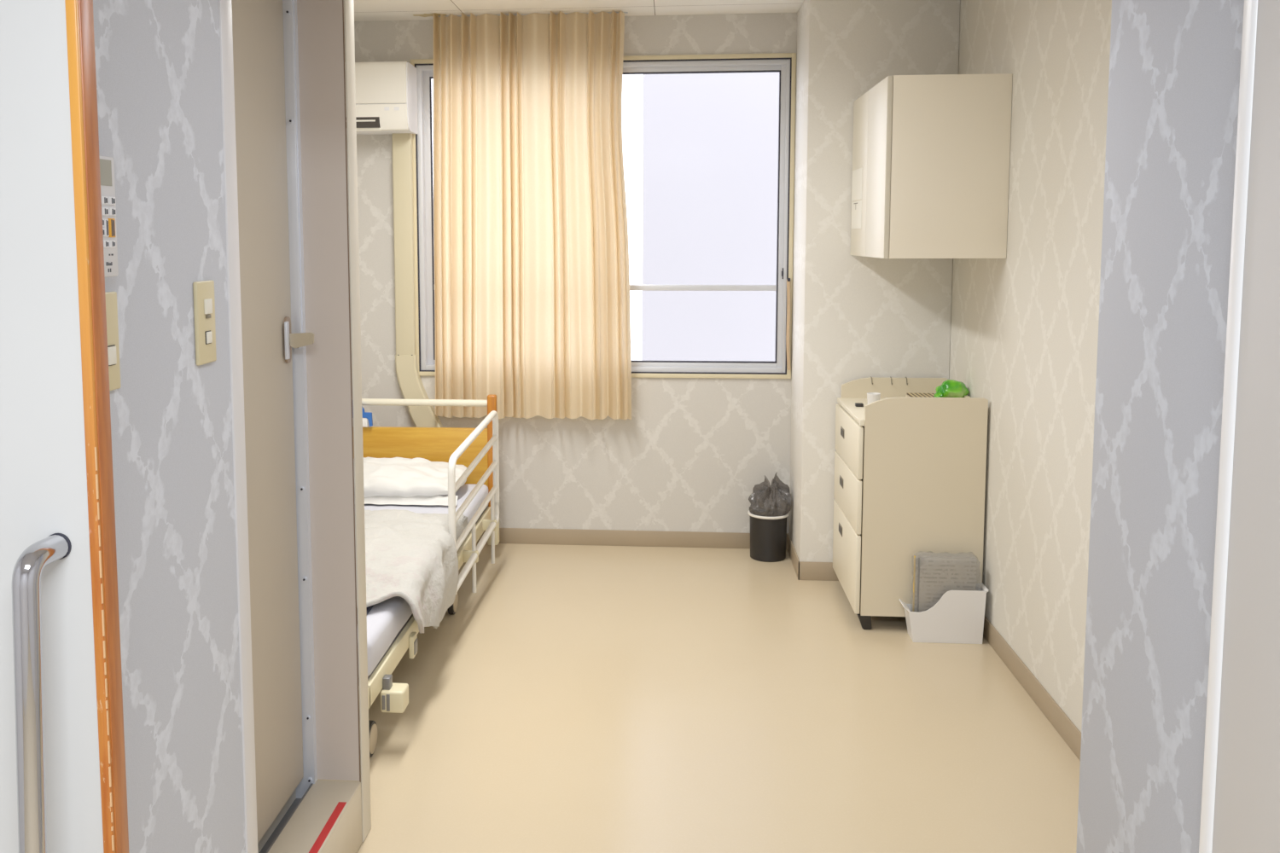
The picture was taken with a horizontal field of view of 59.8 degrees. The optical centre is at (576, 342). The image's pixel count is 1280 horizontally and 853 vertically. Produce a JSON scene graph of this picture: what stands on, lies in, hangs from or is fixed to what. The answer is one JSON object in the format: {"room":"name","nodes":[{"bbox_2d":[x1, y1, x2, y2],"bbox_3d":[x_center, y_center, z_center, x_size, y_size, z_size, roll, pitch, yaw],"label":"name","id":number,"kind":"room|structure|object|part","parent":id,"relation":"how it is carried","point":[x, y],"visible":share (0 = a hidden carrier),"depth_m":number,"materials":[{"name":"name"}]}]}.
{"room":"hospital room","nodes":[
{"label":"hospital room","id":0,"kind":"room"},
{"bbox_2d":[93,0,245,852],"bbox_3d":[-0.746,0.142,1.697,0.200,2.500,0.610,0,5,5],"label":"wall","id":1,"kind":"structure","parent":0,"point":[158,73],"depth_m":1.75,"materials":[{"name":"paper"}]},
{"bbox_2d":[99,155,118,277],"bbox_3d":[-0.650,-0.170,1.494,0.022,0.164,0.092,0,5,5],"label":"remote control","id":2,"kind":"object","parent":1,"relation":"attached to","point":[107,166],"visible":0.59,"depth_m":1.51,"materials":[{"name":"white plastic"}]},
{"bbox_2d":[105,253,113,272],"bbox_3d":[-0.640,-0.110,1.512,0.001,0.027,0.035,0,5,5],"label":"print","id":3,"kind":"object","parent":2,"relation":"attached to","point":[109,257],"depth_m":1.52},
{"bbox_2d":[104,291,120,390],"bbox_3d":[-0.653,-0.001,1.536,0.012,0.138,0.073,0,5,5],"label":"switch plate","id":4,"kind":"object","parent":1,"relation":"attached to","point":[111,297],"visible":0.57,"depth_m":1.55,"materials":[{"name":"beige plastic"}]},
{"bbox_2d":[192,280,216,366],"bbox_3d":[-0.624,-0.035,1.867,0.012,0.139,0.070,0,5,5],"label":"switch plate","id":5,"kind":"object","parent":1,"relation":"attached to","point":[204,304],"visible":1,"depth_m":1.85,"materials":[{"name":"plastic"}]},
{"bbox_2d":[203,298,212,314],"bbox_3d":[-0.620,-0.061,1.865,0.004,0.025,0.024,0,5,5],"label":"switch","id":6,"kind":"object","parent":5,"relation":"attached to","point":[207,302],"depth_m":1.86,"materials":[{"name":"white plastic"}]},
{"bbox_3d":[-0.621,-0.009,1.870,0.001,0.022,0.021,0,5,5],"label":"frame","id":7,"kind":"part","parent":5,"relation":"part of","materials":[{"name":"beige plastic"}]},
{"bbox_2d":[206,331,212,343],"bbox_3d":[-0.620,-0.009,1.870,0.004,0.019,0.018,0,5,5],"label":"switch","id":8,"kind":"object","parent":5,"relation":"attached to","point":[209,334],"depth_m":1.87,"materials":[{"name":"white plastic"}]},
{"bbox_2d":[257,788,296,852],"bbox_3d":[-1.587,0.041,2.175,1.960,2.615,1.430,0,5,5],"label":"wall","id":9,"kind":"structure","parent":0,"point":[293,797],"depth_m":2.70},
{"bbox_2d":[218,0,257,852],"bbox_3d":[-0.645,0.251,2.033,0.064,2.220,0.052,0,5,5],"label":"trim","id":10,"kind":"structure","parent":9,"relation":"attached to","point":[224,6],"depth_m":2.01,"materials":[{"name":"white paint"}]},
{"bbox_2d":[231,0,314,843],"bbox_3d":[-0.707,0.133,2.397,0.106,2.014,0.657,0,5,5],"label":"door","id":11,"kind":"structure","parent":9,"relation":"in","point":[268,339],"depth_m":2.56,"materials":[{"name":"beige metal"}]},
{"bbox_3d":[-0.693,-0.006,2.653,0.006,0.090,0.018,0,5,5],"label":"strike plate","id":12,"kind":"part","parent":11,"relation":"part of","materials":[{"name":"metal"}]},
{"bbox_3d":[-0.698,-0.007,2.674,0.007,0.113,0.036,0,5,5],"label":"handle","id":13,"kind":"part","parent":11,"relation":"part of","materials":[{"name":"silver metal"}]},
{"bbox_3d":[-0.664,-0.007,2.669,0.069,0.038,0.019,0,5,5],"label":"lever","id":14,"kind":"part","parent":11,"relation":"part of","materials":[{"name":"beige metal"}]},
{"bbox_2d":[259,783,313,852],"bbox_3d":[-0.725,1.188,2.497,0.046,0.066,0.678,0,5,5],"label":"threshold","id":15,"kind":"object","parent":9,"relation":"attached to","point":[289,813],"visible":0.4,"depth_m":2.69,"materials":[{"name":"metal"}]},
{"bbox_2d":[282,0,317,798],"bbox_3d":[-0.696,0.123,2.738,0.050,2.100,0.038,0,5,5],"label":"trim","id":16,"kind":"structure","parent":9,"relation":"attached to","point":[289,7],"depth_m":2.74,"materials":[{"name":"metal"}]},
{"bbox_2d":[267,779,362,852],"bbox_3d":[-0.642,1.238,2.506,0.121,0.165,0.702,0,5,5],"label":"sill","id":17,"kind":"structure","parent":9,"relation":"attached to","point":[299,834],"depth_m":2.69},
{"bbox_2d":[308,802,346,852],"bbox_3d":[-0.603,1.161,2.442,0.020,0.001,0.590,0,5,5],"label":"tape","id":18,"kind":"object","parent":17,"relation":"attached to","point":[318,843],"visible":1,"depth_m":2.62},
{"bbox_2d":[296,0,359,781],"bbox_3d":[-0.615,0.099,2.748,0.112,2.053,0.004,0,5,5],"label":"trim","id":19,"kind":"structure","parent":9,"relation":"attached to","point":[320,22],"depth_m":2.75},
{"bbox_2d":[342,0,371,842],"bbox_3d":[-0.551,0.139,2.783,0.005,2.300,0.072,0,5,5],"label":"trim","id":20,"kind":"structure","parent":9,"relation":"attached to","point":[348,4],"depth_m":2.78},
{"bbox_2d":[343,12,797,545],"bbox_3d":[-0.264,-0.287,5.592,4.300,2.615,0.140,0,5,5],"label":"wall","id":21,"kind":"structure","parent":0,"point":[691,454],"depth_m":5.54,"materials":[{"name":"paper"}]},
{"bbox_2d":[344,61,418,134],"bbox_3d":[-1.222,-1.189,5.412,0.852,0.326,0.214,0,5,5],"label":"air conditioner","id":22,"kind":"object","parent":21,"relation":"attached to","point":[386,91],"visible":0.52,"depth_m":5.29,"materials":[{"name":"beige plastic"}]},
{"bbox_3d":[-1.298,-1.112,5.338,0.715,0.060,0.029,0,5,5],"label":"panel","id":23,"kind":"part","parent":22,"relation":"part of","materials":[{"name":"beige plastic"}]},
{"bbox_2d":[355,116,380,127],"bbox_3d":[-1.289,-1.057,5.341,0.692,0.050,0.031,0,5,5],"label":"outlet","id":24,"kind":"object","parent":22,"relation":"attached to","point":[361,122],"depth_m":5.30,"materials":[{"name":"black plastic"}]},
{"bbox_3d":[-1.233,-1.244,5.317,0.846,0.198,0.034,0,5,5],"label":"panel","id":25,"kind":"part","parent":22,"relation":"part of","materials":[{"name":"beige plastic"}]},
{"bbox_2d":[391,133,442,427],"bbox_3d":[-0.752,-0.191,5.542,0.318,1.694,0.062,0,5,5],"label":"pipe cover","id":26,"kind":"object","parent":21,"relation":"attached to","point":[410,381],"visible":0.91,"depth_m":5.52,"materials":[{"name":"beige plastic"}]},
{"bbox_2d":[410,52,796,378],"bbox_3d":[0.121,-0.616,5.515,1.873,1.566,0.144,0,5,5],"label":"window","id":27,"kind":"structure","parent":21,"relation":"in","point":[784,64],"depth_m":5.45,"materials":[{"name":"metal"}]},
{"bbox_3d":[-0.316,-0.618,5.565,0.922,1.476,0.030,0,5,5],"label":"sash","id":28,"kind":"part","parent":27,"relation":"part of","materials":[{"name":"metal"}]},
{"bbox_3d":[0.555,-0.273,5.480,0.862,0.028,0.028,0,5,5],"label":"meeting rail","id":29,"kind":"part","parent":27,"relation":"part of","materials":[{"name":"metal"}]},
{"bbox_3d":[0.555,-0.609,5.449,0.952,1.476,0.030,0,5,5],"label":"sash","id":30,"kind":"part","parent":27,"relation":"part of","materials":[{"name":"metal"}]},
{"bbox_2d":[785,278,790,370],"bbox_3d":[1.031,-0.092,5.402,0.021,0.448,0.032,0,5,5],"label":"tieback","id":31,"kind":"object","parent":27,"relation":"hanging from","point":[788,279],"visible":1,"depth_m":5.39,"materials":[{"name":"beige fabric"}]},
{"bbox_2d":[477,528,787,549],"bbox_3d":[-0.606,0.980,5.668,3.319,0.080,0.008,0,5,5],"label":"baseboard","id":32,"kind":"structure","parent":21,"relation":"attached to","point":[524,536],"depth_m":5.59,"materials":[{"name":"brown plastic"}]},
{"bbox_2d":[353,0,803,21],"bbox_3d":[-0.415,-1.478,3.778,4.300,0.100,3.700,0,5,5],"label":"ceiling","id":33,"kind":"structure","parent":0,"point":[364,10],"depth_m":5.15,"materials":[{"name":"white paint"}]},
{"bbox_2d":[413,12,446,17],"bbox_3d":[-0.704,-1.572,5.317,0.163,0.001,0.078,1,6,15],"label":"rail","id":34,"kind":"object","parent":33,"relation":"attached to","point":[423,14],"visible":0.95,"depth_m":5.31,"materials":[{"name":"beige metal"}]},
{"bbox_2d":[433,10,631,420],"bbox_3d":[-0.227,-0.594,5.373,0.986,1.962,0.124,0,5,5],"label":"curtain","id":35,"kind":"object","parent":33,"relation":"hanging from","point":[532,300],"visible":1,"depth_m":5.39,"materials":[{"name":"beige fabric"}]},
{"bbox_2d":[320,542,1080,852],"bbox_3d":[-0.320,1.391,2.177,4.800,0.080,7.400,0,5,5],"label":"floor","id":36,"kind":"structure","parent":0,"point":[584,699],"depth_m":3.52,"materials":[{"name":"laminate"}]},
{"bbox_2d":[353,394,499,757],"bbox_3d":[-0.961,0.748,4.304,1.068,0.803,2.228,0,5,5],"label":"hospital bed","id":37,"kind":"object","parent":36,"relation":"on","point":[477,449],"visible":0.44,"depth_m":5.03,"materials":[{"name":"beige metal"}]},
{"bbox_2d":[352,405,372,427],"bbox_3d":[-1.043,0.339,5.339,0.119,0.130,0.015,0,5,5],"label":"holder","id":38,"kind":"object","parent":37,"relation":"hanging from","point":[366,416],"visible":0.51,"depth_m":5.33,"materials":[{"name":"plastic"}]},
{"bbox_2d":[408,632,417,658],"bbox_3d":[-0.546,1.008,3.701,0.016,0.075,0.055,0,5,5],"label":"socket","id":39,"kind":"object","parent":37,"relation":"attached to","point":[412,636],"depth_m":3.68,"materials":[{"name":"beige plastic"}]},
{"bbox_3d":[-0.537,1.014,3.700,0.004,0.045,0.039,0,5,5],"label":"socket plate","id":40,"kind":"part","parent":37,"relation":"part of","materials":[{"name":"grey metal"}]},
{"bbox_3d":[-0.888,0.577,5.376,0.964,0.340,0.030,0,5,5],"label":"headboard panel","id":41,"kind":"part","parent":37,"relation":"part of","materials":[{"name":"brown wood"}]},
{"bbox_2d":[357,484,488,676],"bbox_3d":[-0.995,0.823,4.309,0.975,0.121,2.114,0,5,5],"label":"mattress","id":42,"kind":"object","parent":37,"relation":"on","point":[386,619],"visible":0.07,"depth_m":3.56,"materials":[{"name":"white fabric"}]},
{"bbox_2d":[356,605,373,616],"bbox_3d":[-0.743,0.822,3.431,0.185,0.054,0.301,0,5,5],"label":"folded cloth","id":43,"kind":"object","parent":42,"relation":"on","point":[368,608],"visible":0.02,"depth_m":3.48,"materials":[{"name":"black fabric"}]},
{"bbox_2d":[353,457,466,506],"bbox_3d":[-0.866,0.611,5.070,0.730,0.151,0.499,0,5,5],"label":"pillow","id":44,"kind":"object","parent":42,"relation":"on","point":[395,480],"visible":0.57,"depth_m":4.87,"materials":[{"name":"white fabric"}]},
{"bbox_2d":[354,509,467,634],"bbox_3d":[-1.008,0.836,3.992,1.171,0.318,1.395,0,5,5],"label":"duvet","id":45,"kind":"object","parent":42,"relation":"on","point":[411,556],"visible":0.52,"depth_m":3.83,"materials":[{"name":"white fabric"}]},
{"bbox_3d":[-0.998,0.921,4.304,0.989,0.067,2.190,0,5,5],"label":"deck frame","id":46,"kind":"part","parent":37,"relation":"part of","materials":[{"name":"beige metal"}]},
{"bbox_3d":[-0.421,0.630,4.634,0.028,0.575,0.928,0,5,6],"label":"rail","id":47,"kind":"part","parent":37,"relation":"part of","materials":[{"name":"white metal"}]},
{"bbox_3d":[-0.428,0.887,4.619,0.017,0.312,0.016,0,5,5],"label":"rail leg","id":48,"kind":"part","parent":37,"relation":"part of","materials":[{"name":"white metal"}]},
{"bbox_3d":[-0.405,0.548,5.331,0.045,0.603,0.044,0,5,5],"label":"headboard post","id":49,"kind":"part","parent":37,"relation":"part of","materials":[{"name":"orange wood"}]},
{"bbox_3d":[-0.382,0.836,5.034,0.017,0.335,0.016,0,5,5],"label":"rail leg","id":50,"kind":"part","parent":37,"relation":"part of","materials":[{"name":"white metal"}]},
{"bbox_2d":[747,510,789,562],"bbox_3d":[0.928,0.931,5.382,0.198,0.224,0.198,0,5,5],"label":"waste bin","id":51,"kind":"object","parent":36,"relation":"on","point":[768,535],"visible":0.71,"depth_m":5.31,"materials":[{"name":"black plastic"}]},
{"bbox_2d":[748,471,791,517],"bbox_3d":[0.929,0.812,5.373,0.202,0.382,0.210,0,5,5],"label":"liner","id":52,"kind":"object","parent":51,"relation":"in","point":[765,500],"visible":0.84,"depth_m":5.32,"materials":[{"name":"grey plastic"}]},
{"bbox_2d":[832,376,988,629],"bbox_3d":[1.363,0.643,4.633,0.488,0.935,0.634,0,5,5],"label":"dresser","id":53,"kind":"object","parent":36,"relation":"on","point":[910,473],"depth_m":4.32,"materials":[{"name":"wood"}]},
{"bbox_3d":[1.134,0.886,4.675,0.019,0.314,0.620,0,5,5],"label":"drawer","id":54,"kind":"part","parent":53,"relation":"part of","materials":[{"name":"beige wood"}]},
{"bbox_3d":[1.133,0.617,4.649,0.019,0.214,0.620,0,5,5],"label":"drawer","id":55,"kind":"part","parent":53,"relation":"part of","materials":[{"name":"beige wood"}]},
{"bbox_3d":[1.133,0.402,4.629,0.019,0.206,0.620,0,5,5],"label":"drawer","id":56,"kind":"part","parent":53,"relation":"part of","materials":[{"name":"beige wood"}]},
{"bbox_3d":[1.183,0.260,4.646,0.032,0.014,0.028,0,5,5],"label":"pen cap","id":57,"kind":"part","parent":53,"relation":"part of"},
{"bbox_2d":[866,392,880,404],"bbox_3d":[1.219,0.241,4.554,0.056,0.068,0.056,0,5,5],"label":"cup","id":58,"kind":"object","parent":53,"relation":"on","point":[871,397],"visible":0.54,"depth_m":4.53,"materials":[{"name":"white plastic"}]},
{"bbox_3d":[1.403,0.586,4.929,0.461,0.869,0.020,0,5,5],"label":"panel","id":59,"kind":"part","parent":53,"relation":"part of","materials":[{"name":"beige wood"}]},
{"bbox_2d":[905,393,934,397],"bbox_3d":[1.498,0.249,4.627,0.185,0.036,0.330,0,5,5],"label":"box","id":60,"kind":"object","parent":53,"relation":"on","point":[909,395],"visible":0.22,"depth_m":4.72,"materials":[{"name":"beige"}]},
{"bbox_2d":[933,379,968,397],"bbox_3d":[1.542,0.194,4.578,0.144,0.082,0.111,0,5,5],"label":"plastic bag","id":61,"kind":"object","parent":53,"relation":"on","point":[949,388],"visible":0.82,"depth_m":4.54,"materials":[{"name":"green plastic"}]},
{"bbox_2d":[899,582,988,644],"bbox_3d":[1.413,1.039,4.285,0.314,0.212,0.096,0,5,5],"label":"file box","id":62,"kind":"object","parent":36,"relation":"on","point":[958,616],"visible":0.83,"depth_m":4.24,"materials":[{"name":"white plastic"}]},
{"bbox_2d":[912,555,975,611],"bbox_3d":[1.418,0.981,4.290,0.229,0.316,0.013,0,5,5],"label":"magazine","id":63,"kind":"object","parent":62,"relation":"in","point":[916,558],"visible":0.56,"depth_m":4.28,"materials":[{"name":"beige paper"}]},
{"bbox_2d":[916,558,976,612],"bbox_3d":[1.423,0.985,4.274,0.216,0.312,0.015,0,5,5],"label":"magazine","id":64,"kind":"object","parent":62,"relation":"in","point":[936,577],"visible":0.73,"depth_m":4.26,"materials":[{"name":"white paper"}]},
{"bbox_2d":[789,0,960,562],"bbox_3d":[1.348,-0.248,5.134,0.638,2.615,0.495,0,5,5],"label":"wall column","id":65,"kind":"structure","parent":0,"point":[855,317],"depth_m":4.89,"materials":[{"name":"paper"}]},
{"bbox_2d":[786,533,838,581],"bbox_3d":[1.347,1.012,5.246,0.646,0.085,0.495,0,5,5],"label":"baseboard","id":66,"kind":"structure","parent":65,"relation":"attached to","point":[804,570],"depth_m":5.02,"materials":[{"name":"brown plastic"}]},
{"bbox_2d":[948,0,1111,732],"bbox_3d":[1.601,-0.110,3.676,0.120,2.615,3.570,0,5,5],"label":"wall","id":67,"kind":"structure","parent":0,"point":[1024,324],"depth_m":3.67,"materials":[{"name":"paper"}]},
{"bbox_2d":[850,73,1012,258],"bbox_3d":[1.387,-0.679,4.439,0.442,0.666,0.776,0,5,5],"label":"upper cabinet","id":68,"kind":"object","parent":67,"relation":"attached to","point":[933,152],"visible":0.98,"depth_m":4.06,"materials":[{"name":"beige wood"}]},
{"bbox_2d":[851,200,861,228],"bbox_3d":[1.188,-0.543,4.712,0.002,0.115,0.255,0,5,5],"label":"paper note","id":69,"kind":"object","parent":68,"relation":"attached to","point":[857,206],"visible":1,"depth_m":4.70,"materials":[{"name":"paper"}]},
{"bbox_2d":[851,167,862,201],"bbox_3d":[1.188,-0.671,4.705,0.001,0.129,0.255,0,5,5],"label":"paper note","id":70,"kind":"object","parent":68,"relation":"attached to","point":[857,174],"visible":1,"depth_m":4.70,"materials":[{"name":"white paper"}]},
{"bbox_3d":[1.194,-0.699,4.657,0.019,0.664,0.374,0,5,5],"label":"door","id":71,"kind":"part","parent":68,"relation":"part of","materials":[{"name":"beige wood"}]},
{"bbox_3d":[1.160,-0.662,4.270,0.019,0.664,0.400,0,5,5],"label":"door","id":72,"kind":"part","parent":68,"relation":"part of","materials":[{"name":"beige wood"}]},
{"bbox_2d":[983,616,1081,761],"bbox_3d":[1.514,1.180,3.502,0.008,0.080,2.967,0,5,5],"label":"baseboard","id":73,"kind":"structure","parent":67,"relation":"attached to","point":[1050,709],"depth_m":3.69,"materials":[{"name":"brown plastic"}]},
{"bbox_2d":[1076,0,1244,852],"bbox_3d":[1.195,0.138,1.683,0.610,2.500,0.500,0,5,5],"label":"wall","id":74,"kind":"structure","parent":0,"point":[1175,65],"depth_m":1.70,"materials":[{"name":"paper"}]},
{"bbox_2d":[1198,0,1257,852],"bbox_3d":[0.871,0.340,1.478,0.037,2.140,0.032,0,5,5],"label":"trim","id":75,"kind":"structure","parent":74,"relation":"attached to","point":[1250,8],"depth_m":1.45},
{"bbox_2d":[1211,0,1279,852],"bbox_3d":[0.876,0.365,1.213,0.082,2.140,0.530,0,5,5],"label":"trim","id":76,"kind":"structure","parent":74,"relation":"attached to","point":[1247,818],"depth_m":1.39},
{"bbox_3d":[-1.178,0.171,1.405,1.010,2.500,0.050,0,5,5],"label":"wall","id":77,"kind":"structure","parent":0,"visible":0},
{"bbox_2d":[0,0,129,852],"bbox_3d":[-1.095,0.375,1.320,1.094,2.090,0.112,0,5,5],"label":"door","id":78,"kind":"structure","parent":77,"relation":"in","point":[63,774],"depth_m":1.27,"materials":[{"name":"white laminate"}]},
{"bbox_3d":[-0.610,0.508,1.273,0.040,0.570,0.080,1,6,12],"label":"handle","id":79,"kind":"part","parent":78,"relation":"part of","materials":[{"name":"metal"}]},
{"label":"outside","id":80,"kind":"structure","parent":0,"visible":0},
{"bbox_2d":[630,340,641,360],"bbox_3d":[2.876,2.518,33.162,60.000,0.200,54.200,0,5,5],"label":"ground","id":81,"kind":"structure","parent":80,"point":[636,346],"depth_m":54.85,"materials":[{"name":"white"}]},
{"bbox_2d":[641,72,779,361],"bbox_3d":[5.098,-1.719,7.910,9.235,13.000,0.300,0,5,5],"label":"window pane","id":82,"kind":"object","parent":81,"relation":"on","point":[710,141],"visible":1,"depth_m":8.19,"materials":[{"name":"glass"}]}
]}

